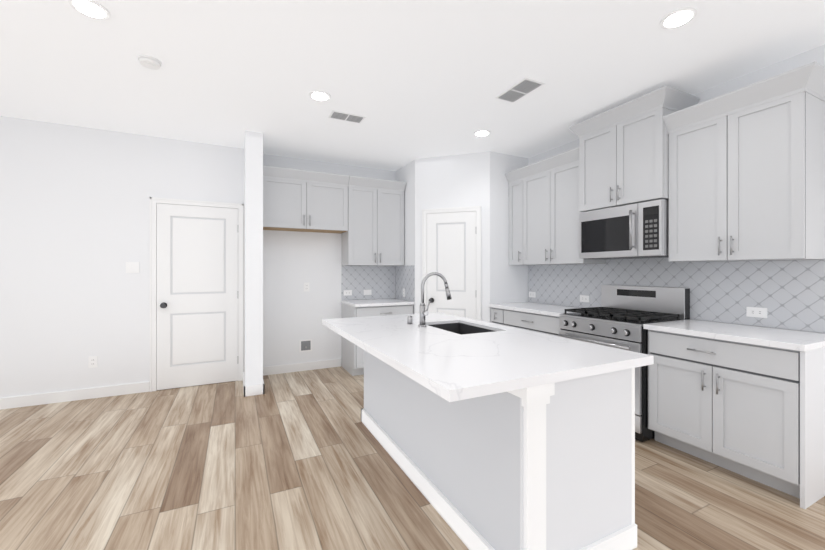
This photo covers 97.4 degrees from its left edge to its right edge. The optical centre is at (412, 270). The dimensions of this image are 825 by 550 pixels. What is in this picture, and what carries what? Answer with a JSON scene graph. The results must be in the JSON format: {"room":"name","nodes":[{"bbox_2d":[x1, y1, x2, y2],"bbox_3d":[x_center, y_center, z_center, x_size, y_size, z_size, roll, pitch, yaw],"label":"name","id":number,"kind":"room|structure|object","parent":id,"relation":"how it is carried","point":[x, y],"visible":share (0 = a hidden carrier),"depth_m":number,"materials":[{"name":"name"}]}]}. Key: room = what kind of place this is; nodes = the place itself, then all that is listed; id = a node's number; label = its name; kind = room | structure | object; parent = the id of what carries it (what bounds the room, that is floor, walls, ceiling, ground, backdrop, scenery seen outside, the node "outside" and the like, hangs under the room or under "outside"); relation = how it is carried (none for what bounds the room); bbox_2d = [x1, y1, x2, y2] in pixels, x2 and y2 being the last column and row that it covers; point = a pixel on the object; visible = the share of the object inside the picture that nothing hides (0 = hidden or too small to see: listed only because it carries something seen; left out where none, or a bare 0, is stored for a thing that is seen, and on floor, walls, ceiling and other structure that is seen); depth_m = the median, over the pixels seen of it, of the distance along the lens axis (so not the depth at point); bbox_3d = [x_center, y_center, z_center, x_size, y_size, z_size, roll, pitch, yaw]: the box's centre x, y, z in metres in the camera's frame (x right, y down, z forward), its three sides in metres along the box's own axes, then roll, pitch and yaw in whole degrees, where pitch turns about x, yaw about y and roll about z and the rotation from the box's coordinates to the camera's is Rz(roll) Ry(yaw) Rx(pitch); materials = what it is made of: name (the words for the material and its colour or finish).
{"room":"kitchen","nodes":[
{"label":"kitchen","id":0,"kind":"room"},
{"bbox_2d":[0,366,824,549],"bbox_3d":[-1.049,1.340,0.277,8.760,0.080,8.620,0,0,-26],"label":"floor","id":1,"kind":"structure","parent":0,"point":[301,460],"depth_m":2.19,"materials":[{"name":"brown wood"}]},
{"bbox_2d":[341,298,414,375],"bbox_3d":[-0.473,0.850,4.824,0.804,0.900,0.654,0,0,-26],"label":"base cabinet","id":2,"kind":"object","parent":1,"relation":"on","point":[352,359],"visible":0.42,"depth_m":4.57,"materials":[{"name":"grey wood"}]},
{"bbox_2d":[322,320,653,549],"bbox_3d":[0.193,0.861,2.358,1.128,0.878,1.995,0,0,-26],"label":"kitchen island","id":3,"kind":"object","parent":1,"relation":"on","point":[489,436],"depth_m":1.61,"materials":[{"name":"grey paint"}]},
{"bbox_2d":[326,316,581,391],"bbox_3d":[-0.032,0.411,2.248,0.628,0.022,1.995,0,0,-26],"label":"island countertop","id":4,"kind":"structure","parent":3,"relation":"on","point":[453,361],"depth_m":1.71,"materials":[{"name":"white stone"}]},
{"bbox_2d":[407,315,412,323],"bbox_3d":[-0.020,0.368,2.741,0.039,0.061,0.040,0,0,-26],"label":"air gap","id":5,"kind":"object","parent":4,"relation":"on","point":[409,319],"visible":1,"depth_m":2.73,"materials":[{"name":"silver metal"}]},
{"bbox_2d":[418,272,451,326],"bbox_3d":[0.175,0.203,2.642,0.275,0.391,0.090,0,0,-26],"label":"faucet","id":6,"kind":"object","parent":4,"relation":"on","point":[423,313],"visible":1,"depth_m":2.60,"materials":[{"name":"silver metal"}]},
{"bbox_2d":[488,302,580,335],"bbox_3d":[1.446,0.850,4.051,0.653,0.900,1.091,0,0,-26],"label":"base cabinet","id":7,"kind":"object","parent":1,"relation":"on","point":[538,317],"visible":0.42,"depth_m":3.90,"materials":[{"name":"grey wood"}]},
{"bbox_2d":[558,285,689,441],"bbox_3d":[1.813,0.720,3.193,0.730,1.160,0.764,0,0,-26],"label":"range","id":8,"kind":"object","parent":1,"relation":"on","point":[620,316],"visible":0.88,"depth_m":3.04,"materials":[{"name":"silver metal"}]},
{"bbox_2d":[643,319,824,508],"bbox_3d":[2.215,0.850,2.481,0.653,0.900,0.861,0,0,-26],"label":"base cabinet","id":9,"kind":"object","parent":1,"relation":"on","point":[747,401],"visible":1,"depth_m":2.23,"materials":[{"name":"grey wood"}]},
{"bbox_2d":[0,44,824,397],"bbox_3d":[-1.049,-0.080,0.277,8.760,2.760,8.620,0,0,-26],"label":"wall","id":10,"kind":"structure","parent":0,"point":[74,222],"depth_m":3.81,"materials":[{"name":"white paint"}]},
{"bbox_2d":[0,382,149,409],"bbox_3d":[-4.800,1.248,2.947,4.371,0.105,0.014,0,0,-26],"label":"baseboard","id":11,"kind":"structure","parent":10,"relation":"attached to","point":[61,396],"depth_m":3.62,"materials":[{"name":"white"}]},
{"bbox_2d":[88,356,97,367],"bbox_3d":[-3.266,0.930,3.701,0.072,0.117,0.007,0,0,-26],"label":"outlet","id":12,"kind":"object","parent":10,"relation":"attached to","point":[92,361],"visible":1,"depth_m":3.70,"materials":[{"name":"white plastic"}]},
{"bbox_2d":[126,262,138,272],"bbox_3d":[-2.972,-0.037,3.844,0.117,0.117,0.008,0,0,-26],"label":"light switch","id":13,"kind":"object","parent":10,"relation":"attached to","point":[132,267],"visible":1,"depth_m":3.84,"materials":[{"name":"white plastic"}]},
{"bbox_2d":[150,197,243,391],"bbox_3d":[-2.408,0.253,4.079,0.915,2.095,0.083,0,0,-26],"label":"entry door","id":14,"kind":"structure","parent":10,"relation":"in","point":[196,292],"depth_m":4.09,"materials":[{"name":"white wood"}]},
{"bbox_2d":[243,372,245,396],"bbox_3d":[-1.873,1.248,4.022,0.013,0.105,0.619,0,0,-26],"label":"baseboard","id":15,"kind":"structure","parent":10,"relation":"attached to","point":[244,387],"depth_m":3.86,"materials":[{"name":"white wood"}]},
{"bbox_2d":[260,375,264,393],"bbox_3d":[-1.725,1.248,4.141,0.014,0.105,0.704,0,0,-26],"label":"baseboard","id":16,"kind":"structure","parent":10,"relation":"attached to","point":[262,386],"depth_m":3.82,"materials":[{"name":"white"}]},
{"bbox_2d":[263,359,340,374],"bbox_3d":[-1.436,1.248,4.711,1.035,0.105,0.013,0,0,-26],"label":"baseboard","id":17,"kind":"structure","parent":10,"relation":"attached to","point":[278,369],"depth_m":4.70,"materials":[{"name":"white wood"}]},
{"bbox_2d":[299,339,311,351],"bbox_3d":[-1.390,0.975,4.724,0.160,0.160,0.028,0,0,-26],"label":"outlet box","id":18,"kind":"object","parent":10,"relation":"attached to","point":[305,345],"visible":1,"depth_m":4.73,"materials":[{"name":"white plastic"}]},
{"bbox_2d":[263,165,348,232],"bbox_3d":[-1.350,-0.863,4.542,1.033,0.704,0.389,0,0,-26],"label":"upper cabinet","id":19,"kind":"object","parent":10,"relation":"attached to","point":[298,200],"visible":0.92,"depth_m":4.41,"materials":[{"name":"grey painted wood"}]},
{"bbox_2d":[304,283,308,291],"bbox_3d":[-1.386,0.210,4.739,0.072,0.117,0.007,0,0,-26],"label":"outlet","id":20,"kind":"object","parent":10,"relation":"attached to","point":[306,287],"visible":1,"depth_m":4.74,"materials":[{"name":"white plastic"}]},
{"bbox_2d":[341,266,394,299],"bbox_3d":[-0.612,0.162,5.117,0.794,0.470,0.008,0,0,-26],"label":"backsplash","id":21,"kind":"structure","parent":10,"relation":"attached to","point":[379,281],"depth_m":5.11,"materials":[{"name":"tile"}]},
{"bbox_2d":[344,290,351,295],"bbox_3d":[-0.888,0.300,4.972,0.117,0.072,0.007,0,0,-26],"label":"electrical outlet","id":22,"kind":"object","parent":21,"relation":"attached to","point":[347,292],"visible":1,"depth_m":4.97,"materials":[{"name":"white plastic"}]},
{"bbox_2d":[364,290,371,294],"bbox_3d":[-0.632,0.300,5.097,0.117,0.072,0.008,0,0,-26],"label":"outlet","id":23,"kind":"object","parent":21,"relation":"attached to","point":[367,292],"visible":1,"depth_m":5.10,"materials":[{"name":"white plastic"}]},
{"bbox_2d":[342,175,405,265],"bbox_3d":[-0.528,-0.645,4.945,0.793,1.140,0.389,0,0,-26],"label":"upper cabinet","id":24,"kind":"object","parent":10,"relation":"attached to","point":[373,235],"visible":0.9,"depth_m":4.81,"materials":[{"name":"grey wood"}]},
{"bbox_2d":[395,265,414,300],"bbox_3d":[-0.110,0.162,5.009,0.008,0.470,0.625,0,0,-26],"label":"backsplash","id":25,"kind":"structure","parent":10,"relation":"attached to","point":[405,277],"depth_m":4.97,"materials":[{"name":"tile"}]},
{"bbox_2d":[422,206,480,320],"bbox_3d":[0.484,0.253,4.558,0.548,2.095,0.548,0,0,-26],"label":"pantry door","id":26,"kind":"structure","parent":10,"relation":"in","point":[451,247],"depth_m":4.55,"materials":[{"name":"white wood"}]},
{"bbox_2d":[505,147,605,264],"bbox_3d":[1.578,-0.645,4.081,0.389,1.140,1.152,0,0,-26],"label":"upper cabinet","id":27,"kind":"object","parent":10,"relation":"attached to","point":[544,212],"visible":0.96,"depth_m":3.99,"materials":[{"name":"grey wood"}]},
{"bbox_2d":[569,85,699,211],"bbox_3d":[1.943,-0.996,3.257,0.459,0.839,0.892,0,0,-26],"label":"upper cabinet","id":28,"kind":"object","parent":10,"relation":"attached to","point":[623,154],"visible":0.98,"depth_m":3.09,"materials":[{"name":"grey wood"}]},
{"bbox_2d":[579,199,668,259],"bbox_3d":[1.946,-0.342,3.258,0.453,0.452,0.760,0,0,-26],"label":"microwave","id":29,"kind":"object","parent":28,"relation":"attached to","point":[636,231],"visible":0.9,"depth_m":3.10,"materials":[{"name":"silver metal"}]},
{"bbox_2d":[528,258,824,332],"bbox_3d":[2.211,0.140,3.226,0.008,0.516,3.248,0,0,-26],"label":"backsplash","id":30,"kind":"structure","parent":10,"relation":"attached to","point":[788,294],"depth_m":2.84,"materials":[{"name":"tile"}]},
{"bbox_2d":[529,292,535,297],"bbox_3d":[1.523,0.300,4.610,0.007,0.072,0.117,0,0,-26],"label":"electrical outlet","id":31,"kind":"object","parent":30,"relation":"attached to","point":[532,294],"visible":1,"depth_m":4.60,"materials":[{"name":"white plastic"}]},
{"bbox_2d":[580,295,588,301],"bbox_3d":[1.862,0.300,3.919,0.007,0.072,0.117,0,0,-26],"label":"electrical outlet","id":32,"kind":"object","parent":30,"relation":"attached to","point":[584,298],"visible":1,"depth_m":3.92,"materials":[{"name":"white plastic"}]},
{"bbox_2d":[746,307,766,317],"bbox_3d":[2.495,0.300,2.626,0.007,0.072,0.117,0,0,-26],"label":"electrical outlet","id":33,"kind":"object","parent":30,"relation":"attached to","point":[756,312],"visible":1,"depth_m":2.62,"materials":[{"name":"white plastic"}]},
{"bbox_2d":[663,62,824,261],"bbox_3d":[2.312,-0.645,2.582,0.389,1.140,0.887,0,0,-26],"label":"upper cabinet","id":34,"kind":"object","parent":10,"relation":"attached to","point":[746,173],"visible":1,"depth_m":2.40,"materials":[{"name":"grey wood"}]},
{"bbox_2d":[0,0,824,170],"bbox_3d":[-1.049,-1.500,0.277,8.760,0.080,8.620,0,0,-26],"label":"ceiling","id":35,"kind":"structure","parent":0,"point":[410,80],"depth_m":2.56,"materials":[{"name":"white paint"}]},
{"bbox_2d":[68,0,110,19],"bbox_3d":[-1.791,-1.455,2.011,0.176,0.010,0.176,0,0,-26],"label":"recessed light","id":36,"kind":"object","parent":35,"relation":"in","point":[92,9],"visible":1,"depth_m":2.01,"materials":[{"name":"white plastic"}]},
{"bbox_2d":[138,55,161,69],"bbox_3d":[-1.822,-1.440,2.512,0.136,0.040,0.136,0,0,-26],"label":"smoke detector","id":37,"kind":"object","parent":35,"relation":"attached to","point":[149,62],"visible":1,"depth_m":2.49,"materials":[{"name":"white plastic"}]},
{"bbox_2d":[309,91,330,101],"bbox_3d":[-0.771,-1.455,3.017,0.176,0.010,0.176,0,0,-26],"label":"recessed light","id":38,"kind":"object","parent":35,"relation":"in","point":[322,96],"visible":1,"depth_m":3.01,"materials":[{"name":"white plastic"}]},
{"bbox_2d":[328,110,365,123],"bbox_3d":[-0.621,-1.454,3.431,0.320,0.010,0.170,0,0,-26],"label":"ceiling vent","id":39,"kind":"object","parent":35,"relation":"in","point":[348,117],"visible":1,"depth_m":3.42,"materials":[{"name":"white plastic"}]},
{"bbox_2d":[474,130,489,136],"bbox_3d":[0.736,-1.455,3.831,0.176,0.010,0.176,0,0,-26],"label":"recessed light","id":40,"kind":"object","parent":35,"relation":"in","point":[480,133],"visible":0.98,"depth_m":3.82,"materials":[{"name":"white plastic"}]},
{"bbox_2d":[495,77,544,102],"bbox_3d":[0.863,-1.454,2.933,0.200,0.010,0.360,0,0,-26],"label":"ceiling vent","id":41,"kind":"object","parent":35,"relation":"in","point":[525,86],"visible":1,"depth_m":2.91,"materials":[{"name":"white plastic"}]},
{"bbox_2d":[660,7,696,29],"bbox_3d":[1.534,-1.455,2.091,0.176,0.010,0.176,0,0,-26],"label":"recessed light","id":42,"kind":"object","parent":35,"relation":"in","point":[678,18],"visible":1,"depth_m":2.08,"materials":[{"name":"white plastic"}]}
]}

